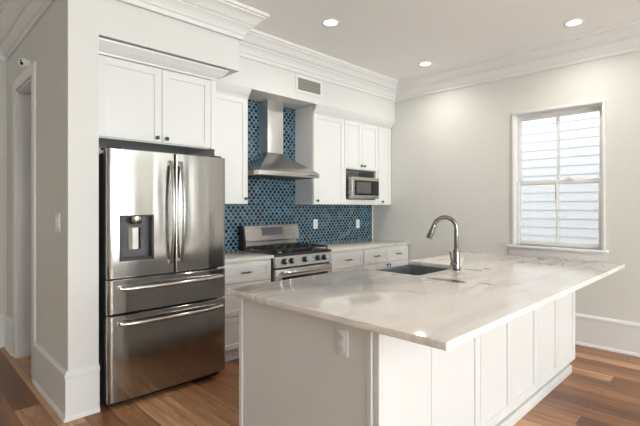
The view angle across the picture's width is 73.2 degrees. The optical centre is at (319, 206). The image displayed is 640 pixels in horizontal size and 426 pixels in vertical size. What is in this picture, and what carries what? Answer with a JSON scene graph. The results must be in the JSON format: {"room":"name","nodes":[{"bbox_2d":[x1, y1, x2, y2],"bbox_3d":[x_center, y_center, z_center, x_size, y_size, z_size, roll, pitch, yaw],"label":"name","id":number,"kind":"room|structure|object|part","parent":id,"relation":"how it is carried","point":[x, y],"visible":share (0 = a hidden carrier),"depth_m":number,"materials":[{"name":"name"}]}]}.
{"room":"kitchen","nodes":[
{"label":"kitchen","id":0,"kind":"room"},
{"bbox_2d":[0,60,6,314],"bbox_3d":[-3.110,-0.142,4.323,8.067,3.025,0.120,0,0,-45],"label":"wall","id":1,"kind":"structure","parent":0,"point":[3,64],"depth_m":4.24,"materials":[{"name":"beige paint"}]},
{"bbox_2d":[0,314,5,347],"bbox_3d":[-4.502,1.212,2.839,4.000,0.315,0.030,0,0,-45],"label":"baseboard","id":2,"kind":"structure","parent":1,"relation":"attached to","point":[2,320],"depth_m":4.22,"materials":[{"name":"white paint"}]},
{"bbox_2d":[0,49,6,61],"bbox_3d":[-4.449,-1.545,2.785,4.000,0.220,0.180,0,0,-45],"label":"trim","id":3,"kind":"structure","parent":1,"relation":"attached to","point":[2,58],"depth_m":4.21,"materials":[{"name":"white paint"}]},
{"bbox_2d":[7,0,66,369],"bbox_3d":[-2.296,-0.142,3.585,0.185,3.025,2.075,0,0,-45],"label":"wall","id":4,"kind":"structure","parent":0,"point":[46,43],"depth_m":3.10,"materials":[{"name":"beige paint"}]},
{"bbox_2d":[4,314,12,355],"bbox_3d":[-2.963,1.212,4.106,0.030,0.315,0.395,0,0,-45],"label":"baseboard","id":5,"kind":"structure","parent":4,"relation":"attached to","point":[8,345],"depth_m":4.07,"materials":[{"name":"white paint"}]},
{"bbox_2d":[17,58,30,67],"bbox_3d":[-2.421,-1.176,3.521,0.083,0.080,0.080,0,0,-45],"label":"security camera","id":6,"kind":"object","parent":4,"relation":"attached to","point":[22,62],"visible":0.97,"depth_m":3.50,"materials":[{"name":"white plastic"}]},
{"bbox_2d":[13,61,36,380],"bbox_3d":[-2.456,0.115,3.732,0.209,2.510,0.840,0,0,-45],"label":"door","id":7,"kind":"structure","parent":4,"relation":"in","point":[24,89],"depth_m":3.91,"materials":[{"name":"white paint"}]},
{"bbox_3d":[-2.785,0.115,3.934,0.020,2.510,0.090,0,0,-45],"label":"casing","id":8,"kind":"part","parent":7,"relation":"part of","materials":[{"name":"white paint"}]},
{"bbox_3d":[-2.522,-1.095,3.667,0.022,0.090,0.660,0,0,-45],"label":"head casing","id":9,"kind":"part","parent":7,"relation":"part of","materials":[{"name":"white paint"}]},
{"bbox_2d":[0,0,54,60],"bbox_3d":[-2.358,-1.545,3.388,0.180,0.220,2.267,0,0,-45],"label":"trim","id":10,"kind":"structure","parent":4,"relation":"attached to","point":[18,18],"depth_m":3.52,"materials":[{"name":"white paint"}]},
{"bbox_2d":[32,342,66,422],"bbox_3d":[-1.919,1.212,3.052,0.030,0.315,0.872,0,0,-45],"label":"baseboard","id":11,"kind":"structure","parent":4,"relation":"attached to","point":[49,374],"depth_m":3.01,"materials":[{"name":"white paint"}]},
{"bbox_2d":[55,213,60,231],"bbox_3d":[-1.783,0.106,2.928,0.010,0.125,0.116,0,0,-45],"label":"light switch","id":12,"kind":"object","parent":4,"relation":"attached to","point":[57,215],"visible":1,"depth_m":2.91,"materials":[{"name":"white plastic"}]},
{"bbox_2d":[67,0,98,370],"bbox_3d":[-1.561,-0.142,2.844,0.185,3.025,0.012,0,0,-45],"label":"wall","id":13,"kind":"structure","parent":4,"relation":"attached to","point":[82,15],"depth_m":2.83,"materials":[{"name":"paint"}]},
{"bbox_2d":[64,364,99,422],"bbox_3d":[-1.557,1.212,2.818,0.215,0.315,0.030,0,0,-45],"label":"baseboard","id":14,"kind":"structure","parent":13,"relation":"attached to","point":[82,385],"depth_m":2.81,"materials":[{"name":"white paint"}]},
{"bbox_2d":[119,0,269,39],"bbox_3d":[-1.091,-1.545,3.174,1.678,0.220,0.180,0,0,-45],"label":"trim","id":15,"kind":"structure","parent":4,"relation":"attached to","point":[231,18],"depth_m":3.43,"materials":[{"name":"white paint"}]},
{"bbox_2d":[99,148,372,250],"bbox_3d":[-0.672,-0.142,4.825,3.897,3.025,0.120,0,0,-45],"label":"wall","id":16,"kind":"structure","parent":0,"point":[100,151],"depth_m":6.15,"materials":[{"name":"beige paint"}]},
{"bbox_2d":[99,37,228,154],"bbox_3d":[-1.388,-0.826,3.545,1.045,0.671,0.682,0,0,-45],"label":"upper cabinet","id":17,"kind":"object","parent":16,"relation":"attached to","point":[149,100],"visible":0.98,"depth_m":3.31,"materials":[{"name":"white paint"}]},
{"bbox_3d":[-1.399,-0.783,3.175,0.473,0.570,0.020,0,0,-45],"label":"door","id":18,"kind":"part","parent":17,"relation":"part of","materials":[{"name":"white paint"}]},
{"bbox_3d":[-1.175,-1.117,3.330,1.045,0.089,0.076,0,0,-45],"label":"crown","id":19,"kind":"part","parent":17,"relation":"part of","materials":[{"name":"white paint"}]},
{"bbox_3d":[-1.077,-0.783,3.494,0.423,0.570,0.020,0,0,-45],"label":"door","id":20,"kind":"part","parent":17,"relation":"part of","materials":[{"name":"white paint"}]},
{"bbox_2d":[99,0,238,77],"bbox_3d":[-1.354,-1.413,3.561,1.148,0.485,0.715,0,0,-45],"label":"soffit","id":21,"kind":"object","parent":16,"relation":"attached to","point":[119,21],"depth_m":3.25,"materials":[{"name":"paint"}]},
{"bbox_2d":[216,81,250,203],"bbox_3d":[-0.991,-0.592,4.157,0.531,1.124,0.373,0,0,-45],"label":"upper cabinet","id":22,"kind":"object","parent":16,"relation":"attached to","point":[231,100],"visible":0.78,"depth_m":4.14,"materials":[{"name":"white paint"}]},
{"bbox_3d":[-0.852,-1.113,4.071,0.456,0.082,0.056,0,0,-45],"label":"crown","id":23,"kind":"part","parent":22,"relation":"part of","materials":[{"name":"white paint"}]},
{"bbox_2d":[248,99,318,179],"bbox_3d":[-0.451,-0.733,4.636,0.825,0.840,0.436,0,0,-45],"label":"range hood","id":24,"kind":"object","parent":16,"relation":"attached to","point":[270,163],"visible":0.94,"depth_m":4.63,"materials":[{"name":"silver metal"}]},
{"bbox_2d":[225,100,371,250],"bbox_3d":[-0.287,-0.349,5.115,2.878,1.610,0.008,0,0,-45],"label":"tile backsplash","id":25,"kind":"structure","parent":16,"relation":"attached to","point":[270,201],"depth_m":5.02,"materials":[{"name":"blue tile"}]},
{"bbox_2d":[313,219,317,228],"bbox_3d":[-0.053,0.210,5.332,0.072,0.116,0.010,0,0,-45],"label":"wall outlet","id":26,"kind":"object","parent":25,"relation":"attached to","point":[315,221],"visible":1,"depth_m":5.33,"materials":[{"name":"white plastic"}]},
{"bbox_2d":[356,220,359,227],"bbox_3d":[0.518,0.230,5.899,0.072,0.116,0.010,0,0,-45],"label":"wall outlet","id":27,"kind":"object","parent":25,"relation":"attached to","point":[357,221],"visible":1,"depth_m":5.90,"materials":[{"name":"white plastic"}]},
{"bbox_2d":[218,57,394,121],"bbox_3d":[-0.088,-1.405,5.051,2.749,0.500,0.380,0,0,-45],"label":"soffit","id":28,"kind":"object","parent":16,"relation":"attached to","point":[265,81],"depth_m":4.66,"materials":[{"name":"paint"}]},
{"bbox_2d":[296,74,321,97],"bbox_3d":[-0.118,-1.327,4.745,0.393,0.181,0.012,0,0,-45],"label":"air vent","id":29,"kind":"object","parent":28,"relation":"attached to","point":[305,85],"visible":1,"depth_m":4.74,"materials":[{"name":"white plastic"}]},
{"bbox_2d":[239,29,397,101],"bbox_3d":[0.109,-1.545,4.852,2.749,0.220,0.180,0,0,-45],"label":"trim","id":30,"kind":"structure","parent":28,"relation":"attached to","point":[256,45],"depth_m":4.66,"materials":[{"name":"white paint"}]},
{"bbox_2d":[295,104,347,204],"bbox_3d":[0.021,-0.592,5.159,0.524,1.124,0.373,0,0,-45],"label":"upper cabinet","id":31,"kind":"object","parent":16,"relation":"attached to","point":[319,129],"visible":1,"depth_m":5.03,"materials":[{"name":"white paint"}]},
{"bbox_3d":[0.106,-0.551,5.074,0.518,1.037,0.020,0,0,-45],"label":"door","id":32,"kind":"part","parent":31,"relation":"part of","materials":[{"name":"white paint"}]},
{"bbox_3d":[0.132,-1.113,5.047,0.524,0.082,0.056,0,0,-45],"label":"crown","id":33,"kind":"part","parent":31,"relation":"part of","materials":[{"name":"white paint"}]},
{"bbox_2d":[343,112,381,204],"bbox_3d":[0.446,-0.592,5.581,0.672,1.124,0.373,0,0,-45],"label":"upper cabinet","id":34,"kind":"object","parent":16,"relation":"attached to","point":[360,131],"visible":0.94,"depth_m":5.48,"materials":[{"name":"white paint"}]},
{"bbox_3d":[0.412,-0.774,5.378,0.330,0.592,0.020,0,0,-45],"label":"door","id":35,"kind":"part","parent":34,"relation":"part of","materials":[{"name":"white paint"}]},
{"bbox_2d":[346,177,378,199],"bbox_3d":[0.462,-0.232,5.561,0.535,0.280,0.350,0,0,-45],"label":"microwave","id":36,"kind":"object","parent":34,"relation":"in","point":[358,188],"visible":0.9,"depth_m":5.38,"materials":[{"name":"silver metal"}]},
{"bbox_3d":[0.596,-0.239,5.454,0.484,0.185,0.007,0,0,-45],"label":"door glass","id":37,"kind":"part","parent":36,"relation":"part of","materials":[{"name":"black glass"}]},
{"bbox_3d":[0.716,-0.239,5.570,0.138,0.171,0.004,0,0,-45],"label":"control panel","id":38,"kind":"part","parent":36,"relation":"part of","materials":[{"name":"black plastic"}]},
{"bbox_3d":[0.558,-1.113,5.468,0.672,0.082,0.056,0,0,-45],"label":"crown","id":39,"kind":"part","parent":34,"relation":"part of","materials":[{"name":"white paint"}]},
{"bbox_3d":[0.650,-0.774,5.613,0.331,0.592,0.020,0,0,-45],"label":"door","id":40,"kind":"part","parent":34,"relation":"part of","materials":[{"name":"white paint"}]},
{"bbox_2d":[378,120,394,204],"bbox_3d":[0.786,-0.592,5.917,0.282,1.124,0.373,0,0,-45],"label":"upper cabinet","id":41,"kind":"object","parent":16,"relation":"attached to","point":[384,129],"visible":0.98,"depth_m":5.83,"materials":[{"name":"white paint"}]},
{"bbox_3d":[0.897,-1.113,5.805,0.282,0.082,0.056,0,0,-45],"label":"crown","id":42,"kind":"part","parent":41,"relation":"part of","materials":[{"name":"white paint"}]},
{"bbox_2d":[0,0,639,79],"bbox_3d":[1.050,-1.715,0.160,8.317,0.120,11.950,0,0,-45],"label":"ceiling","id":43,"kind":"structure","parent":0,"point":[389,38],"depth_m":3.91,"materials":[{"name":"paint"}]},
{"bbox_2d":[321,19,339,26],"bbox_3d":[0.096,-1.652,3.868,0.166,0.006,0.166,0,0,-45],"label":"recessed light","id":44,"kind":"object","parent":43,"relation":"in","point":[327,22],"visible":1,"depth_m":3.86,"materials":[{"name":"white plastic"}]},
{"bbox_2d":[324,20,336,25],"bbox_3d":[0.096,-1.653,3.868,0.120,0.004,0.120,0,0,-45],"label":"diffuser","id":45,"kind":"object","parent":44,"relation":"attached to","point":[326,22],"depth_m":3.87,"materials":[{"name":"white plastic"}]},
{"bbox_2d":[418,61,432,65],"bbox_3d":[1.218,-1.652,4.979,0.166,0.006,0.166,0,0,-45],"label":"recessed light","id":46,"kind":"object","parent":43,"relation":"in","point":[425,63],"visible":1,"depth_m":4.96,"materials":[{"name":"white plastic"}]},
{"bbox_2d":[563,19,584,26],"bbox_3d":[2.277,-1.652,3.868,0.166,0.006,0.166,0,0,-45],"label":"recessed light","id":47,"kind":"object","parent":43,"relation":"in","point":[574,22],"visible":1,"depth_m":3.86,"materials":[{"name":"white plastic"}]},
{"bbox_2d":[566,20,580,25],"bbox_3d":[2.277,-1.653,3.868,0.120,0.004,0.120,0,0,-45],"label":"diffuser","id":48,"kind":"object","parent":47,"relation":"attached to","point":[571,22],"depth_m":3.86,"materials":[{"name":"white plastic"}]},
{"bbox_2d":[0,344,639,425],"bbox_3d":[1.050,1.430,0.160,8.317,0.120,11.950,0,0,-45],"label":"floor","id":49,"kind":"structure","parent":0,"point":[602,388],"depth_m":3.02,"materials":[{"name":"brown wood"}]},
{"bbox_2d":[99,146,224,406],"bbox_3d":[-1.332,0.479,3.443,0.922,1.782,0.854,0,0,-45],"label":"refrigerator","id":50,"kind":"object","parent":49,"relation":"on","point":[162,214],"visible":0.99,"depth_m":3.12,"materials":[{"name":"grey metal"}]},
{"bbox_3d":[-1.297,0.092,3.031,0.092,0.051,0.092,0,0,-45],"label":"spout","id":51,"kind":"part","parent":50,"relation":"part of","materials":[{"name":"silver metal"}]},
{"bbox_3d":[-1.298,0.213,3.031,0.235,0.317,0.066,0,0,-45],"label":"dispenser frame","id":52,"kind":"part","parent":50,"relation":"part of","materials":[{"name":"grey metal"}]},
{"bbox_3d":[-1.275,0.043,3.064,0.470,0.883,0.088,0,0,-45],"label":"door","id":53,"kind":"part","parent":50,"relation":"part of","materials":[{"name":"silver metal"}]},
{"bbox_3d":[-1.114,1.032,3.223,0.922,0.585,0.088,0,0,-45],"label":"drawer","id":54,"kind":"part","parent":50,"relation":"part of","materials":[{"name":"silver metal"}]},
{"bbox_3d":[-1.114,0.613,3.223,0.922,0.231,0.088,0,0,-45],"label":"drawer","id":55,"kind":"part","parent":50,"relation":"part of","materials":[{"name":"silver metal"}]},
{"bbox_3d":[-1.081,0.040,3.150,0.024,0.760,0.086,0,0,-45],"label":"handle","id":56,"kind":"part","parent":50,"relation":"part of","materials":[{"name":"silver metal"}]},
{"bbox_3d":[-1.024,0.040,3.206,0.024,0.760,0.086,0,0,-45],"label":"handle","id":57,"kind":"part","parent":50,"relation":"part of","materials":[{"name":"silver metal"}]},
{"bbox_3d":[-0.945,0.043,3.391,0.446,0.883,0.088,0,0,-45],"label":"door","id":58,"kind":"part","parent":50,"relation":"part of","materials":[{"name":"silver metal"}]},
{"bbox_2d":[187,150,215,155],"bbox_3d":[-1.103,0.441,3.880,0.016,1.858,0.606,0,0,-45],"label":"panel","id":59,"kind":"object","parent":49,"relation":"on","point":[210,152],"visible":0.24,"depth_m":3.75,"materials":[{"name":"white paint"}]},
{"bbox_2d":[223,259,270,361],"bbox_3d":[-0.866,0.928,4.087,0.606,0.883,0.630,0,0,-45],"label":"base cabinet","id":60,"kind":"object","parent":49,"relation":"on","point":[237,274],"visible":0.26,"depth_m":3.83,"materials":[{"name":"white paint"}]},
{"bbox_3d":[-0.680,1.115,3.894,0.585,0.280,0.020,0,0,-45],"label":"drawer","id":61,"kind":"part","parent":60,"relation":"part of","materials":[{"name":"white paint"}]},
{"bbox_3d":[-0.680,0.825,3.894,0.585,0.280,0.020,0,0,-45],"label":"drawer","id":62,"kind":"part","parent":60,"relation":"part of","materials":[{"name":"white paint"}]},
{"bbox_3d":[-0.680,0.589,3.894,0.585,0.173,0.020,0,0,-45],"label":"drawer","id":63,"kind":"part","parent":60,"relation":"part of","materials":[{"name":"white paint"}]},
{"bbox_2d":[225,251,273,262],"bbox_3d":[-0.869,0.471,4.090,0.608,0.030,0.624,0,0,-45],"label":"countertop","id":64,"kind":"structure","parent":60,"relation":"on","point":[230,256],"depth_m":3.99,"materials":[{"name":"stone"}]},
{"bbox_2d":[239,224,331,281],"bbox_3d":[-0.340,0.772,4.545,0.775,1.155,0.684,0,0,-45],"label":"gas range","id":65,"kind":"object","parent":49,"relation":"on","point":[292,259],"visible":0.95,"depth_m":4.48,"materials":[{"name":"grey metal"}]},
{"bbox_2d":[245,248,330,256],"bbox_3d":[-0.341,0.465,4.547,0.775,0.024,0.540,0,0,-45],"label":"cooktop","id":66,"kind":"object","parent":65,"relation":"in","point":[307,252],"depth_m":4.39,"materials":[{"name":"black metal"}]},
{"bbox_3d":[-0.157,0.864,4.360,0.767,0.532,0.045,0,0,-45],"label":"oven door","id":67,"kind":"part","parent":65,"relation":"part of","materials":[{"name":"silver metal"}]},
{"bbox_3d":[-0.165,0.529,4.368,0.767,0.102,0.062,0,0,-45],"label":"control panel","id":68,"kind":"part","parent":65,"relation":"part of","materials":[{"name":"silver metal"}]},
{"bbox_3d":[-0.121,0.632,4.324,0.656,0.024,0.062,0,0,-45],"label":"handle","id":69,"kind":"part","parent":65,"relation":"part of","materials":[{"name":"silver metal"}]},
{"bbox_2d":[329,249,362,271],"bbox_3d":[0.113,0.928,5.057,0.576,0.883,0.630,0,0,-45],"label":"base cabinet","id":70,"kind":"object","parent":49,"relation":"on","point":[349,259],"visible":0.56,"depth_m":4.86,"materials":[{"name":"white paint"}]},
{"bbox_3d":[0.302,0.972,4.868,0.548,0.567,0.020,0,0,-45],"label":"door","id":71,"kind":"part","parent":70,"relation":"part of","materials":[{"name":"white paint"}]},
{"bbox_2d":[362,244,407,269],"bbox_3d":[0.649,0.928,5.588,0.931,0.883,0.630,0,0,-45],"label":"base cabinet","id":72,"kind":"object","parent":49,"relation":"on","point":[375,258],"visible":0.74,"depth_m":5.36,"materials":[{"name":"white paint"}]},
{"bbox_2d":[318,239,409,251],"bbox_3d":[0.441,0.471,5.388,1.513,0.030,0.624,0,0,-45],"label":"countertop","id":73,"kind":"structure","parent":72,"relation":"on","point":[370,243],"depth_m":5.28,"materials":[{"name":"stone"}]},
{"bbox_3d":[0.674,0.594,5.236,0.447,0.172,0.020,0,0,-45],"label":"drawer","id":74,"kind":"part","parent":72,"relation":"part of","materials":[{"name":"white paint"}]},
{"bbox_3d":[0.674,0.972,5.236,0.447,0.567,0.020,0,0,-45],"label":"door","id":75,"kind":"part","parent":72,"relation":"part of","materials":[{"name":"white paint"}]},
{"bbox_3d":[0.997,0.594,5.555,0.454,0.172,0.020,0,0,-45],"label":"drawer","id":76,"kind":"part","parent":72,"relation":"part of","materials":[{"name":"white paint"}]},
{"bbox_3d":[0.997,0.972,5.555,0.454,0.567,0.020,0,0,-45],"label":"door","id":77,"kind":"part","parent":72,"relation":"part of","materials":[{"name":"white paint"}]},
{"bbox_2d":[239,291,574,425],"bbox_3d":[0.866,0.928,3.059,2.744,0.883,1.000,0,0,-45],"label":"kitchen island","id":78,"kind":"object","parent":49,"relation":"on","point":[291,372],"visible":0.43,"depth_m":2.20,"materials":[{"name":"white paint"}]},
{"bbox_3d":[-0.111,0.928,2.120,0.018,0.883,0.956,0,0,-45],"label":"panel","id":79,"kind":"part","parent":78,"relation":"part of","materials":[{"name":"white paint"}]},
{"bbox_2d":[336,328,348,357],"bbox_3d":[0.096,0.595,1.890,0.010,0.116,0.072,0,0,-45],"label":"island outlet","id":80,"kind":"object","parent":78,"relation":"attached to","point":[342,336],"visible":1,"depth_m":1.88,"materials":[{"name":"white plastic"}]},
{"bbox_2d":[339,334,343,341],"bbox_3d":[0.095,0.573,1.888,0.004,0.030,0.034,0,0,-45],"label":"receptacle","id":81,"kind":"object","parent":80,"relation":"attached to","point":[341,336],"depth_m":1.89,"materials":[{"name":"white plastic"}]},
{"bbox_2d":[339,344,343,351],"bbox_3d":[0.095,0.617,1.888,0.004,0.030,0.034,0,0,-45],"label":"receptacle","id":82,"kind":"object","parent":80,"relation":"attached to","point":[341,346],"depth_m":1.89,"materials":[{"name":"white plastic"}]},
{"bbox_3d":[0.239,0.928,1.772,0.026,0.883,0.028,0,0,-45],"label":"corner post","id":83,"kind":"part","parent":78,"relation":"part of","materials":[{"name":"white paint"}]},
{"bbox_3d":[0.385,0.892,1.918,0.379,0.806,0.022,0,0,-45],"label":"flat panel","id":84,"kind":"part","parent":78,"relation":"part of","materials":[{"name":"white paint"}]},
{"bbox_2d":[227,252,624,350],"bbox_3d":[0.956,0.471,2.924,2.826,0.030,1.348,0,0,-45],"label":"island countertop","id":85,"kind":"structure","parent":78,"relation":"on","point":[444,310],"depth_m":2.25,"materials":[{"name":"stone"}]},
{"bbox_2d":[377,264,447,274],"bbox_3d":[0.706,0.609,3.263,0.663,0.242,0.518,0,0,-45],"label":"sink","id":86,"kind":"object","parent":85,"relation":"in","point":[410,269],"visible":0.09,"depth_m":3.56,"materials":[{"name":"grey metal"}]},
{"bbox_2d":[426,215,460,270],"bbox_3d":[0.890,0.258,3.086,0.240,0.397,0.115,0,0,5],"label":"kitchen faucet","id":87,"kind":"object","parent":85,"relation":"on","point":[455,261],"visible":1,"depth_m":3.10,"materials":[{"name":"silver metal"}]},
{"bbox_3d":[0.905,0.180,3.116,0.187,0.241,0.031,0,0,7],"label":"spout","id":88,"kind":"part","parent":87,"relation":"part of","materials":[{"name":"silver metal"}]},
{"bbox_3d":[0.948,0.368,3.067,0.034,0.109,0.107,0,0,42],"label":"lever","id":89,"kind":"part","parent":87,"relation":"part of","materials":[{"name":"silver metal"}]},
{"bbox_3d":[0.706,0.892,2.236,0.516,0.806,0.022,0,0,-45],"label":"panel door","id":90,"kind":"part","parent":78,"relation":"part of","materials":[{"name":"white paint"}]},
{"bbox_3d":[1.047,0.892,2.573,0.436,0.806,0.022,0,0,-45],"label":"panel door","id":91,"kind":"part","parent":78,"relation":"part of","materials":[{"name":"white paint"}]},
{"bbox_3d":[1.365,0.892,2.888,0.451,0.806,0.022,0,0,-45],"label":"panel door","id":92,"kind":"part","parent":78,"relation":"part of","materials":[{"name":"white paint"}]},
{"bbox_3d":[1.690,0.892,3.210,0.456,0.806,0.022,0,0,-45],"label":"panel door","id":93,"kind":"part","parent":78,"relation":"part of","materials":[{"name":"white paint"}]},
{"bbox_3d":[2.013,0.892,3.530,0.446,0.806,0.022,0,0,-45],"label":"panel door","id":94,"kind":"part","parent":78,"relation":"part of","materials":[{"name":"white paint"}]},
{"bbox_2d":[373,51,639,322],"bbox_3d":[3.968,-0.142,3.017,0.150,3.025,11.700,0,0,-45],"label":"wall","id":95,"kind":"structure","parent":0,"point":[451,150],"depth_m":4.92,"materials":[{"name":"beige paint"}]},
{"bbox_2d":[395,20,639,101],"bbox_3d":[4.463,-1.545,2.282,0.180,0.220,9.960,0,0,-45],"label":"trim","id":96,"kind":"structure","parent":95,"relation":"attached to","point":[623,38],"depth_m":4.55,"materials":[{"name":"white paint"}]},
{"bbox_2d":[506,99,608,261],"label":"window","id":97,"kind":"structure","parent":95,"relation":"in","point":[556,250],"depth_m":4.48,"materials":[{"name":"white paint"}]},
{"bbox_3d":[2.429,0.430,4.463,0.120,0.030,0.952,0,0,-45],"label":"sill","id":98,"kind":"part","parent":97,"relation":"part of","materials":[{"name":"white paint"}]},
{"bbox_3d":[2.428,-1.022,4.446,0.026,0.031,0.874,0,0,-45],"label":"head casing","id":99,"kind":"part","parent":97,"relation":"part of","materials":[{"name":"white paint"}]},
{"bbox_3d":[2.471,0.065,4.488,0.035,0.698,0.812,0,0,-45],"label":"sash","id":100,"kind":"part","parent":97,"relation":"part of","materials":[{"name":"white paint"}]},
{"bbox_3d":[2.498,-0.617,4.515,0.035,0.754,0.812,0,0,-45],"label":"sash","id":101,"kind":"part","parent":97,"relation":"part of","materials":[{"name":"white paint"}]},
{"bbox_3d":[2.729,-0.305,4.145,0.022,1.440,0.024,0,0,-45],"label":"casing","id":102,"kind":"part","parent":97,"relation":"part of","materials":[{"name":"white paint"}]},
{"bbox_2d":[575,313,639,356],"bbox_3d":[4.615,1.218,2.236,0.030,0.305,9.680,0,0,-45],"label":"baseboard","id":103,"kind":"structure","parent":95,"relation":"attached to","point":[613,335],"depth_m":4.11,"materials":[{"name":"white paint"}]}
]}

